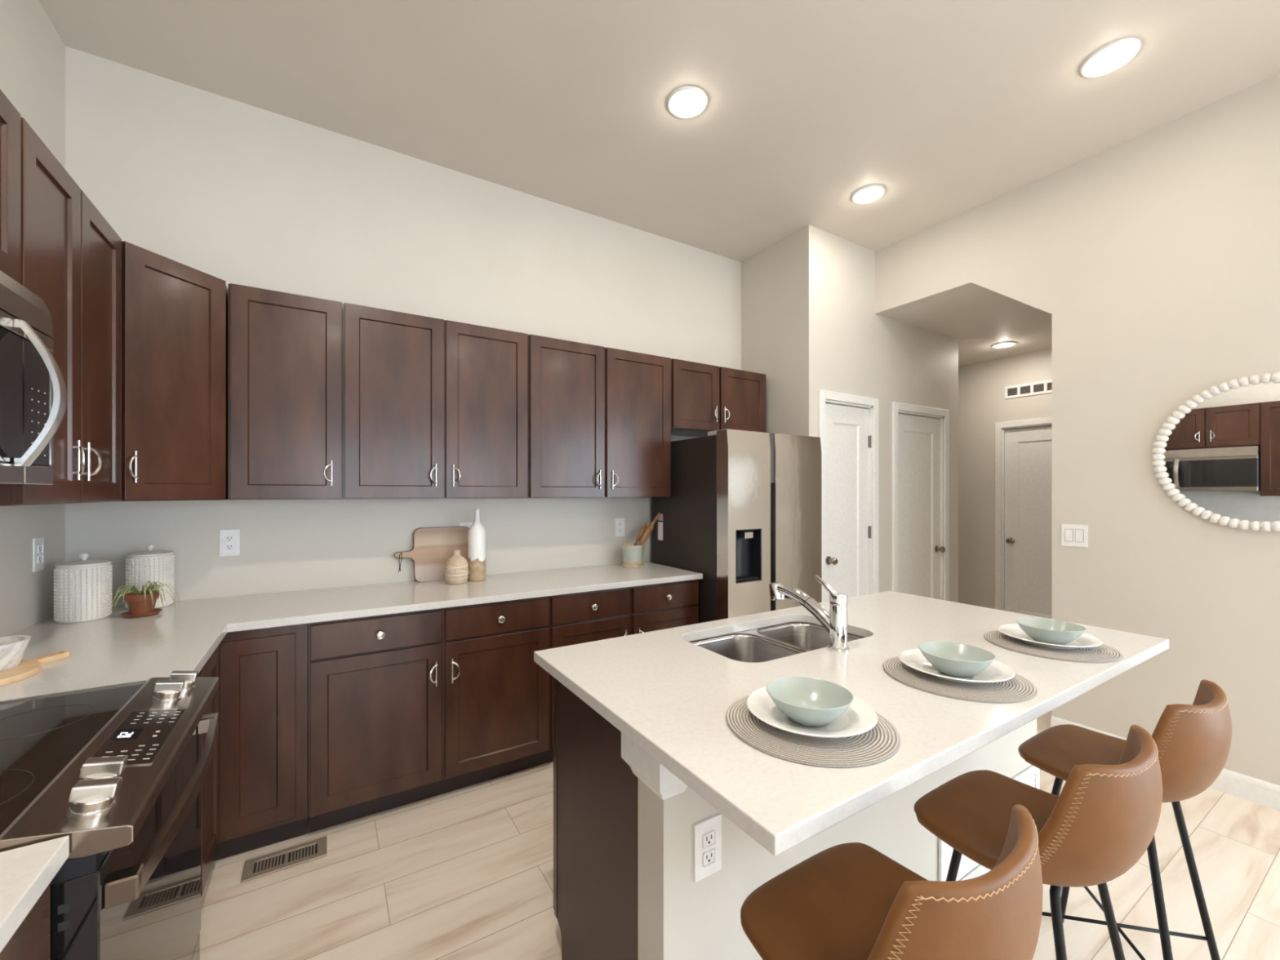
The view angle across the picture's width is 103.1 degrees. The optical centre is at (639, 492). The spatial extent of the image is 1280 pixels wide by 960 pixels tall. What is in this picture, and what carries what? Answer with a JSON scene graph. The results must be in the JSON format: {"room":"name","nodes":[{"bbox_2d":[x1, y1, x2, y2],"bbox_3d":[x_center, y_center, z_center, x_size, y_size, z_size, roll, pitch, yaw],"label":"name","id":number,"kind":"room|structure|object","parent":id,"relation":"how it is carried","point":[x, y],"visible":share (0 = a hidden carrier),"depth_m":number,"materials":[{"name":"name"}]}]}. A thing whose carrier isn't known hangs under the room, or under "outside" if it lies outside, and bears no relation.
{"room":"kitchen","nodes":[
{"label":"kitchen","id":0,"kind":"room"},
{"bbox_2d":[0,0,65,636],"bbox_3d":[-0.057,-0.225,-1.774,0.120,3.250,9.040,0,0,-32],"label":"wall","id":1,"kind":"structure","parent":0,"point":[33,52],"depth_m":1.87,"materials":[{"name":"paint"}]},
{"bbox_2d":[0,88,21,284],"bbox_3d":[-1.372,-0.674,0.801,0.342,0.413,0.721,0,0,-32],"label":"upper cabinet","id":2,"kind":"object","parent":1,"relation":"attached to","point":[10,117],"visible":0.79,"depth_m":1.14,"materials":[{"name":"brown wood"}]},
{"bbox_2d":[0,270,66,484],"bbox_3d":[-1.331,-0.239,0.827,0.435,0.441,0.716,0,0,-32],"label":"microwave","id":3,"kind":"object","parent":2,"relation":"attached to","point":[30,415],"visible":1,"depth_m":1.08,"materials":[{"name":"silver metal"}]},
{"bbox_2d":[31,387,45,456],"bbox_3d":[-1.361,-0.158,1.149,0.001,0.146,0.065,0,0,-32],"label":"control panel","id":4,"kind":"object","parent":3,"relation":"on","point":[38,394],"depth_m":1.15,"materials":[{"name":"black plastic"}]},
{"bbox_2d":[32,537,44,572],"bbox_3d":[-2.250,0.230,1.902,0.009,0.124,0.075,0,0,-32],"label":"wall outlet","id":5,"kind":"object","parent":1,"relation":"attached to","point":[37,543],"visible":1,"depth_m":1.89,"materials":[{"name":"white plastic"}]},
{"bbox_2d":[37,544,43,553],"bbox_3d":[-2.248,0.210,1.903,0.005,0.029,0.033,0,0,-32],"label":"socket","id":6,"kind":"object","parent":5,"relation":"attached to","point":[40,547],"depth_m":1.91,"materials":[{"name":"white plastic"}]},
{"bbox_2d":[37,555,43,564],"bbox_3d":[-2.248,0.250,1.903,0.005,0.029,0.033,0,0,-32],"label":"socket","id":7,"kind":"object","parent":5,"relation":"attached to","point":[40,557],"depth_m":1.91,"materials":[{"name":"white plastic"}]},
{"bbox_2d":[0,117,121,506],"bbox_3d":[-1.742,-0.425,1.401,0.342,0.911,0.685,0,0,-32],"label":"upper cabinet","id":8,"kind":"object","parent":1,"relation":"attached to","point":[71,255],"visible":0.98,"depth_m":1.43,"materials":[{"name":"brown wood"}]},
{"bbox_2d":[65,46,741,606],"bbox_3d":[-0.024,-0.225,3.628,5.850,3.250,0.120,0,0,-32],"label":"wall","id":9,"kind":"structure","parent":0,"point":[229,190],"depth_m":2.63,"materials":[{"name":"paint"}]},
{"bbox_2d":[115,240,227,501],"bbox_3d":[-1.977,-0.425,1.992,0.564,0.911,0.609,0,0,-32],"label":"upper cabinet","id":10,"kind":"object","parent":9,"relation":"attached to","point":[175,313],"visible":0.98,"depth_m":1.92,"materials":[{"name":"brown wood"}]},
{"bbox_2d":[219,528,239,556],"bbox_3d":[-1.923,0.234,2.380,0.075,0.124,0.009,0,0,-32],"label":"wall outlet","id":11,"kind":"object","parent":9,"relation":"attached to","point":[229,540],"visible":1,"depth_m":2.38,"materials":[{"name":"white plastic"}]},
{"bbox_2d":[225,535,234,542],"bbox_3d":[-1.922,0.214,2.378,0.033,0.029,0.005,0,0,-32],"label":"socket","id":12,"kind":"object","parent":11,"relation":"attached to","point":[228,538],"depth_m":2.38,"materials":[{"name":"white plastic"}]},
{"bbox_2d":[225,543,234,550],"bbox_3d":[-1.922,0.254,2.378,0.033,0.029,0.005,0,0,-32],"label":"socket","id":13,"kind":"object","parent":11,"relation":"attached to","point":[228,546],"depth_m":2.38,"materials":[{"name":"white plastic"}]},
{"bbox_2d":[227,283,342,499],"bbox_3d":[-1.625,-0.425,2.358,0.416,0.911,0.354,0,0,-32],"label":"upper cabinet","id":14,"kind":"object","parent":9,"relation":"attached to","point":[285,350],"visible":1,"depth_m":2.23,"materials":[{"name":"brown wood"}]},
{"bbox_2d":[342,302,528,499],"bbox_3d":[-1.069,-0.425,2.702,0.888,0.911,0.354,0,0,-32],"label":"upper cabinet","id":15,"kind":"object","parent":9,"relation":"attached to","point":[433,408],"visible":0.99,"depth_m":2.54,"materials":[{"name":"brown wood"}]},
{"bbox_2d":[459,522,472,528],"bbox_3d":[-1.007,0.234,2.945,0.075,0.124,0.009,0,0,-32],"label":"wall outlet","id":16,"kind":"object","parent":9,"relation":"attached to","point":[461,524],"visible":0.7,"depth_m":2.94,"materials":[{"name":"white plastic"}]},
{"bbox_2d":[528,334,671,497],"bbox_3d":[-0.280,-0.425,3.189,0.963,0.911,0.354,0,0,-32],"label":"upper cabinet","id":17,"kind":"object","parent":9,"relation":"attached to","point":[599,417],"visible":0.99,"depth_m":3.03,"materials":[{"name":"brown wood"}]},
{"bbox_2d":[614,518,624,536],"bbox_3d":[-0.138,0.236,3.482,0.075,0.124,0.009,0,0,-32],"label":"wall outlet","id":18,"kind":"object","parent":9,"relation":"attached to","point":[619,522],"visible":1,"depth_m":3.48,"materials":[{"name":"white plastic"}]},
{"bbox_2d":[671,358,765,436],"bbox_3d":[0.497,-0.651,3.669,0.860,0.459,0.354,0,0,-32],"label":"upper cabinet","id":19,"kind":"object","parent":9,"relation":"attached to","point":[705,398],"visible":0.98,"depth_m":3.51,"materials":[{"name":"brown wood"}]},
{"bbox_2d":[38,0,1279,262],"bbox_3d":[1.909,-1.900,-0.561,4.740,0.100,9.280,0,0,-32],"label":"ceiling","id":20,"kind":"structure","parent":0,"point":[953,108],"depth_m":2.28,"materials":[{"name":"paint"}]},
{"bbox_2d":[666,85,707,118],"bbox_3d":[0.224,-1.844,2.407,0.192,0.012,0.192,0,0,-32],"label":"recessed light","id":21,"kind":"object","parent":20,"relation":"in","point":[689,101],"visible":1,"depth_m":2.39,"materials":[{"name":"white paint"}]},
{"bbox_2d":[851,184,885,204],"bbox_3d":[1.413,-1.844,3.146,0.192,0.012,0.192,0,0,-32],"label":"recessed light","id":22,"kind":"object","parent":20,"relation":"in","point":[869,193],"visible":1,"depth_m":3.13,"materials":[{"name":"white paint"}]},
{"bbox_2d":[1080,37,1141,77],"bbox_3d":[1.997,-1.844,2.161,0.192,0.012,0.192,0,0,-32],"label":"recessed light","id":23,"kind":"object","parent":20,"relation":"in","point":[1113,55],"visible":1,"depth_m":2.15,"materials":[{"name":"white paint"}]},
{"bbox_2d":[200,710,1279,959],"bbox_3d":[2.562,1.430,0.571,7.040,0.060,10.520,0,0,-32],"label":"floor","id":24,"kind":"structure","parent":0,"point":[466,873],"depth_m":1.78,"materials":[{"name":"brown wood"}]},
{"bbox_2d":[0,882,50,959],"bbox_3d":[-0.830,0.959,0.187,0.620,0.882,0.890,0,0,-32],"label":"base cabinet","id":25,"kind":"object","parent":24,"relation":"on","point":[31,940],"visible":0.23,"depth_m":0.67,"materials":[{"name":"brown wood"}]},
{"bbox_2d":[0,835,69,952],"bbox_3d":[-0.828,0.501,0.171,0.608,0.031,0.920,0,0,-32],"label":"countertop","id":26,"kind":"structure","parent":25,"relation":"on","point":[26,872],"depth_m":0.65,"materials":[{"name":"white stone"}]},
{"bbox_2d":[0,671,218,959],"bbox_3d":[-1.222,0.920,0.895,0.692,0.960,0.718,0,0,-32],"label":"range","id":27,"kind":"object","parent":24,"relation":"on","point":[119,771],"visible":0.99,"depth_m":0.92,"materials":[{"name":"black metal"}]},
{"bbox_2d":[0,682,145,834],"bbox_3d":[-1.286,0.492,0.856,0.544,0.024,0.716,0,0,-32],"label":"cooktop","id":28,"kind":"object","parent":27,"relation":"in","point":[46,740],"depth_m":0.99,"materials":[{"name":"black glass"}]},
{"bbox_2d":[106,711,178,759],"bbox_3d":[-0.993,0.483,1.017,0.068,0.013,0.237,0,0,-32],"label":"control panel","id":29,"kind":"object","parent":27,"relation":"on","point":[142,735],"depth_m":1.01,"materials":[{"name":"black glass"}]},
{"bbox_2d":[197,622,308,896],"bbox_3d":[-1.680,0.959,1.786,0.854,0.882,1.272,0,0,-32],"label":"base cabinet","id":30,"kind":"object","parent":24,"relation":"on","point":[255,788],"visible":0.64,"depth_m":1.96,"materials":[{"name":"brown wood"}]},
{"bbox_2d":[0,561,702,701],"bbox_3d":[-0.834,0.501,2.310,2.845,0.031,1.271,0,0,-32],"label":"countertop","id":31,"kind":"structure","parent":30,"relation":"on","point":[114,649],"depth_m":1.99,"materials":[{"name":"white stone"}]},
{"bbox_2d":[0,650,71,685],"bbox_3d":[-1.730,0.477,1.331,0.253,0.017,0.292,0,0,-32],"label":"serving board","id":32,"kind":"object","parent":31,"relation":"on","point":[28,668],"visible":0.9,"depth_m":1.37,"materials":[{"name":"brown wood"}]},
{"bbox_2d":[0,635,31,671],"bbox_3d":[-1.722,0.433,1.348,0.136,0.072,0.136,0,0,-32],"label":"mortar","id":33,"kind":"object","parent":32,"relation":"on","point":[12,648],"visible":1,"depth_m":1.35,"materials":[{"name":"white stone"}]},
{"bbox_2d":[53,553,112,623],"bbox_3d":[-2.142,0.359,1.956,0.154,0.253,0.154,0,0,-32],"label":"canister","id":34,"kind":"object","parent":31,"relation":"on","point":[82,589],"visible":1,"depth_m":1.91,"materials":[{"name":"white ceramic"}]},
{"bbox_2d":[111,580,179,617],"bbox_3d":[-1.946,0.420,2.011,0.178,0.131,0.161,0,0,-32],"label":"potted plant","id":35,"kind":"object","parent":31,"relation":"on","point":[142,603],"visible":1,"depth_m":1.99,"materials":[{"name":"green plant"}]},
{"bbox_2d":[124,544,174,609],"bbox_3d":[-2.092,0.353,2.170,0.154,0.265,0.154,0,0,-32],"label":"canister","id":36,"kind":"object","parent":31,"relation":"on","point":[141,567],"visible":0.75,"depth_m":2.13,"materials":[{"name":"white ceramic"}]},
{"bbox_2d":[394,526,469,582],"bbox_3d":[-1.142,0.341,2.826,0.405,0.295,0.053,0,0,-32],"label":"cutting board","id":37,"kind":"object","parent":31,"relation":"on","point":[433,547],"visible":0.83,"depth_m":2.82,"materials":[{"name":"brown wood"}]},
{"bbox_2d":[444,550,468,584],"bbox_3d":[-0.988,0.398,2.739,0.121,0.176,0.121,0,0,-32],"label":"vase","id":38,"kind":"object","parent":31,"relation":"on","point":[456,569],"visible":1,"depth_m":2.69,"materials":[{"name":"beige ceramic"}]},
{"bbox_2d":[467,509,485,581],"bbox_3d":[-0.907,0.289,2.825,0.097,0.394,0.097,0,0,-32],"label":"bottle vase","id":39,"kind":"object","parent":31,"relation":"on","point":[477,531],"visible":0.98,"depth_m":2.79,"materials":[{"name":"ceramic"}]},
{"bbox_2d":[621,543,644,568],"bbox_3d":[-0.048,0.414,3.355,0.154,0.143,0.154,0,0,-32],"label":"utensil crock","id":40,"kind":"object","parent":31,"relation":"on","point":[633,556],"visible":0.96,"depth_m":3.30,"materials":[{"name":"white ceramic"}]},
{"bbox_2d":[633,521,647,546],"bbox_3d":[-0.027,0.333,3.408,0.183,0.273,0.033,0,0,-32],"label":"wooden spoon","id":41,"kind":"object","parent":40,"relation":"in","point":[644,526],"visible":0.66,"depth_m":3.42,"materials":[{"name":"brown wood"}]},
{"bbox_2d":[637,512,660,546],"bbox_3d":[0.025,0.301,3.381,0.259,0.335,0.044,0,0,-32],"label":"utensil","id":42,"kind":"object","parent":40,"relation":"in","point":[647,531],"visible":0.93,"depth_m":3.38,"materials":[{"name":"brown wood"}]},
{"bbox_2d":[240,835,327,883],"bbox_3d":[-1.351,1.396,1.942,0.264,0.007,0.124,0,0,-32],"label":"floor vent","id":43,"kind":"object","parent":24,"relation":"in","point":[262,865],"visible":1,"depth_m":1.94,"materials":[{"name":"beige metal"}]},
{"bbox_2d":[308,595,549,833],"bbox_3d":[-1.042,0.959,2.547,1.026,0.882,0.646,0,0,-32],"label":"base cabinet","id":44,"kind":"object","parent":24,"relation":"on","point":[405,708],"visible":0.99,"depth_m":2.25,"materials":[{"name":"brown wood"}]},
{"bbox_2d":[545,579,698,763],"bbox_3d":[-0.201,0.959,3.067,0.950,0.882,0.646,0,0,-32],"label":"base cabinet","id":45,"kind":"object","parent":24,"relation":"on","point":[577,618],"visible":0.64,"depth_m":2.77,"materials":[{"name":"brown wood"}]},
{"bbox_2d":[553,625,817,959],"bbox_3d":[0.601,0.959,1.840,1.760,0.882,0.538,0,0,-32],"label":"base cabinet","id":46,"kind":"object","parent":24,"relation":"on","point":[596,791],"visible":0.15,"depth_m":1.34,"materials":[{"name":"brown wood"}]},
{"bbox_2d":[533,591,1168,856],"bbox_3d":[0.716,0.501,1.622,1.840,0.031,0.985,0,0,-32],"label":"countertop","id":47,"kind":"structure","parent":46,"relation":"on","point":[671,695],"depth_m":1.23,"materials":[{"name":"white stone"}]},
{"bbox_2d":[688,622,864,662],"bbox_3d":[0.477,0.614,1.746,0.670,0.194,0.398,0,0,-32],"label":"sink","id":48,"kind":"object","parent":47,"relation":"in","point":[763,644],"visible":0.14,"depth_m":1.86,"materials":[{"name":"metal"}]},
{"bbox_2d":[768,574,849,652],"bbox_3d":[0.550,0.376,1.683,0.064,0.220,0.313,0,0,-32],"label":"faucet","id":49,"kind":"object","parent":47,"relation":"on","point":[835,622],"visible":1,"depth_m":1.58,"materials":[{"name":"silver metal"}]},
{"bbox_2d":[725,694,900,768],"bbox_3d":[0.354,0.483,1.067,0.343,0.006,0.343,0,0,-14],"label":"placemat","id":50,"kind":"object","parent":47,"relation":"on","point":[881,742],"visible":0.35,"depth_m":0.98,"materials":[{"name":"beige wicker"}]},
{"bbox_2d":[746,686,877,737],"bbox_3d":[0.360,0.467,1.080,0.262,0.024,0.262,0,0,-32],"label":"plate","id":51,"kind":"object","parent":50,"relation":"on","point":[860,717],"visible":0.56,"depth_m":1.04,"materials":[{"name":"white ceramic"}]},
{"bbox_2d":[765,676,853,726],"bbox_3d":[0.354,0.445,1.064,0.174,0.058,0.174,0,0,-32],"label":"bowl","id":52,"kind":"object","parent":51,"relation":"on","point":[806,701],"visible":1,"depth_m":1.10,"materials":[{"name":"ceramic"}]},
{"bbox_2d":[883,655,1036,702],"bbox_3d":[0.832,0.483,1.343,0.343,0.006,0.343,0,0,-14],"label":"placemat","id":53,"kind":"object","parent":47,"relation":"on","point":[1018,688],"visible":0.48,"depth_m":1.26,"materials":[{"name":"beige wicker"}]},
{"bbox_2d":[898,648,1014,683],"bbox_3d":[0.838,0.467,1.357,0.262,0.024,0.262,0,0,-32],"label":"plate","id":54,"kind":"object","parent":53,"relation":"on","point":[997,672],"visible":0.63,"depth_m":1.32,"materials":[{"name":"white ceramic"}]},
{"bbox_2d":[917,641,995,677],"bbox_3d":[0.831,0.445,1.338,0.174,0.058,0.174,0,0,-32],"label":"bowl","id":55,"kind":"object","parent":54,"relation":"on","point":[951,659],"visible":1,"depth_m":1.34,"materials":[{"name":"ceramic"}]},
{"bbox_2d":[984,629,1123,662],"bbox_3d":[1.305,0.483,1.621,0.343,0.006,0.343,0,0,-14],"label":"placemat","id":56,"kind":"object","parent":47,"relation":"on","point":[1104,653],"visible":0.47,"depth_m":1.54,"materials":[{"name":"beige wicker"}]},
{"bbox_2d":[997,623,1102,648],"bbox_3d":[1.311,0.467,1.634,0.262,0.024,0.262,0,0,-32],"label":"plate","id":57,"kind":"object","parent":56,"relation":"on","point":[1014,630],"visible":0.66,"depth_m":1.60,"materials":[{"name":"white ceramic"}]},
{"bbox_2d":[1015,617,1085,644],"bbox_3d":[1.298,0.445,1.610,0.174,0.058,0.174,0,0,-32],"label":"bowl","id":58,"kind":"object","parent":57,"relation":"on","point":[1050,631],"visible":0.94,"depth_m":1.60,"materials":[{"name":"ceramic"}]},
{"bbox_2d":[651,429,822,622],"bbox_3d":[0.633,0.516,3.452,0.804,1.768,0.811,0,0,-32],"label":"refrigerator","id":59,"kind":"object","parent":24,"relation":"on","point":[743,512],"visible":0.66,"depth_m":3.10,"materials":[{"name":"silver metal"}]},
{"bbox_2d":[740,804,1043,959],"bbox_3d":[0.411,0.953,0.854,0.413,0.899,0.402,0,0,-32],"label":"bar stool","id":60,"kind":"object","parent":24,"relation":"on","point":[850,900],"visible":1,"depth_m":0.82,"materials":[{"name":"leather"}]},
{"bbox_2d":[913,724,1162,959],"bbox_3d":[0.876,0.953,1.138,0.413,0.899,0.402,0,0,-32],"label":"bar stool","id":61,"kind":"object","parent":24,"relation":"on","point":[1104,819],"visible":0.94,"depth_m":0.97,"materials":[{"name":"leather"}]},
{"bbox_2d":[1017,679,1231,959],"bbox_3d":[1.327,0.953,1.407,0.413,0.899,0.402,0,0,-32],"label":"bar stool","id":62,"kind":"object","parent":24,"relation":"on","point":[1193,741],"visible":0.78,"depth_m":1.26,"materials":[{"name":"leather"}]},
{"bbox_2d":[741,232,795,435],"bbox_3d":[1.008,-0.225,3.871,0.118,3.250,0.551,0,0,-32],"label":"wall","id":63,"kind":"structure","parent":0,"point":[767,276],"depth_m":3.79,"materials":[{"name":"paint"}]},
{"bbox_2d":[621,718,1036,959],"bbox_3d":[0.765,0.959,1.564,1.800,0.882,0.159,0,0,-32],"label":"wall","id":64,"kind":"structure","parent":0,"point":[680,917],"depth_m":1.15,"materials":[{"name":"paint"}]},
{"bbox_2d":[693,813,721,882],"bbox_3d":[0.150,0.782,1.119,0.075,0.124,0.009,0,0,-32],"label":"wall outlet","id":65,"kind":"object","parent":64,"relation":"attached to","point":[708,832],"visible":1,"depth_m":1.12,"materials":[{"name":"white plastic"}]},
{"bbox_2d":[702,830,715,848],"bbox_3d":[0.152,0.762,1.117,0.033,0.029,0.005,0,0,-32],"label":"socket","id":66,"kind":"object","parent":65,"relation":"attached to","point":[708,836],"depth_m":1.12,"materials":[{"name":"white plastic"}]},
{"bbox_2d":[702,848,715,866],"bbox_3d":[0.152,0.802,1.117,0.033,0.029,0.005,0,0,-32],"label":"socket","id":67,"kind":"object","parent":65,"relation":"attached to","point":[708,854],"depth_m":1.12,"materials":[{"name":"white plastic"}]},
{"bbox_2d":[795,224,958,602],"bbox_3d":[1.974,-0.225,4.073,1.974,3.250,0.120,0,0,-32],"label":"wall","id":68,"kind":"structure","parent":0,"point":[842,345],"depth_m":3.83,"materials":[{"name":"paint"}]},
{"bbox_2d":[817,389,879,602],"bbox_3d":[1.516,0.340,3.760,0.680,2.120,0.170,0,0,-32],"label":"door","id":69,"kind":"structure","parent":68,"relation":"attached to","point":[845,428],"depth_m":3.77,"materials":[{"name":"white paint"}]},
{"bbox_2d":[892,401,949,600],"bbox_3d":[2.320,0.340,4.257,0.820,2.120,0.170,0,0,-32],"label":"door","id":70,"kind":"structure","parent":68,"relation":"attached to","point":[920,440],"depth_m":4.27,"materials":[{"name":"white paint"}]},
{"bbox_2d":[883,285,1052,367],"bbox_3d":[2.785,-1.414,4.598,2.190,0.080,3.700,0,0,-32],"label":"ceiling","id":71,"kind":"structure","parent":0,"point":[980,317],"depth_m":4.09,"materials":[{"name":"paint"}]},
{"bbox_2d":[991,341,1017,347],"bbox_3d":[3.368,-1.368,4.700,0.192,0.012,0.192,0,0,-32],"label":"recessed light","id":72,"kind":"object","parent":71,"relation":"in","point":[1006,344],"visible":1,"depth_m":4.68,"materials":[{"name":"white paint"}]},
{"bbox_2d":[938,765,1039,881],"bbox_3d":[1.252,1.180,1.798,0.710,0.250,0.012,0,0,-32],"label":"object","id":73,"kind":"object","parent":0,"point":[968,868],"visible":0.18,"depth_m":1.70,"materials":[{"name":"white paint"}]},
{"bbox_2d":[958,348,1052,609],"bbox_3d":[3.768,0.013,5.205,0.120,2.774,3.700,0,0,-32],"label":"wall","id":74,"kind":"structure","parent":0,"point":[982,402],"depth_m":5.34,"materials":[{"name":"paint"}]},
{"bbox_2d":[995,417,1052,618],"bbox_3d":[3.923,0.340,4.904,0.170,2.120,0.845,0,0,-32],"label":"door","id":75,"kind":"structure","parent":74,"relation":"in","point":[1027,444],"depth_m":5.05,"materials":[{"name":"white paint"}]},
{"bbox_2d":[1004,379,1052,399],"bbox_3d":[3.894,-1.016,4.876,0.010,0.125,0.688,0,0,-32],"label":"air vent","id":76,"kind":"object","parent":74,"relation":"in","point":[1045,386],"visible":0.6,"depth_m":4.99,"materials":[{"name":"white paint"}]},
{"bbox_2d":[875,73,1279,785],"bbox_3d":[4.047,-0.225,0.365,0.110,3.250,8.369,0,0,-32],"label":"wall","id":77,"kind":"structure","parent":0,"point":[1153,256],"depth_m":2.60,"materials":[{"name":"paint"}]},
{"bbox_2d":[1061,524,1088,547],"bbox_3d":[2.440,0.240,2.854,0.009,0.124,0.118,0,0,-32],"label":"light switch","id":78,"kind":"object","parent":77,"relation":"attached to","point":[1072,535],"visible":1,"depth_m":2.85,"materials":[{"name":"white plastic"}]},
{"bbox_2d":[1050,715,1279,811],"bbox_3d":[4.287,1.346,-0.143,0.014,0.108,7.252,0,0,-32],"label":"baseboard","id":79,"kind":"structure","parent":77,"relation":"attached to","point":[1263,793],"depth_m":2.32,"materials":[{"name":"white paint"}]},
{"bbox_2d":[1151,372,1279,531],"bbox_3d":[2.778,-0.180,2.275,0.045,0.704,0.705,0,0,-32],"label":"round mirror","id":80,"kind":"object","parent":77,"relation":"attached to","point":[1217,455],"visible":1,"depth_m":2.36,"materials":[{"name":"clear glass"}]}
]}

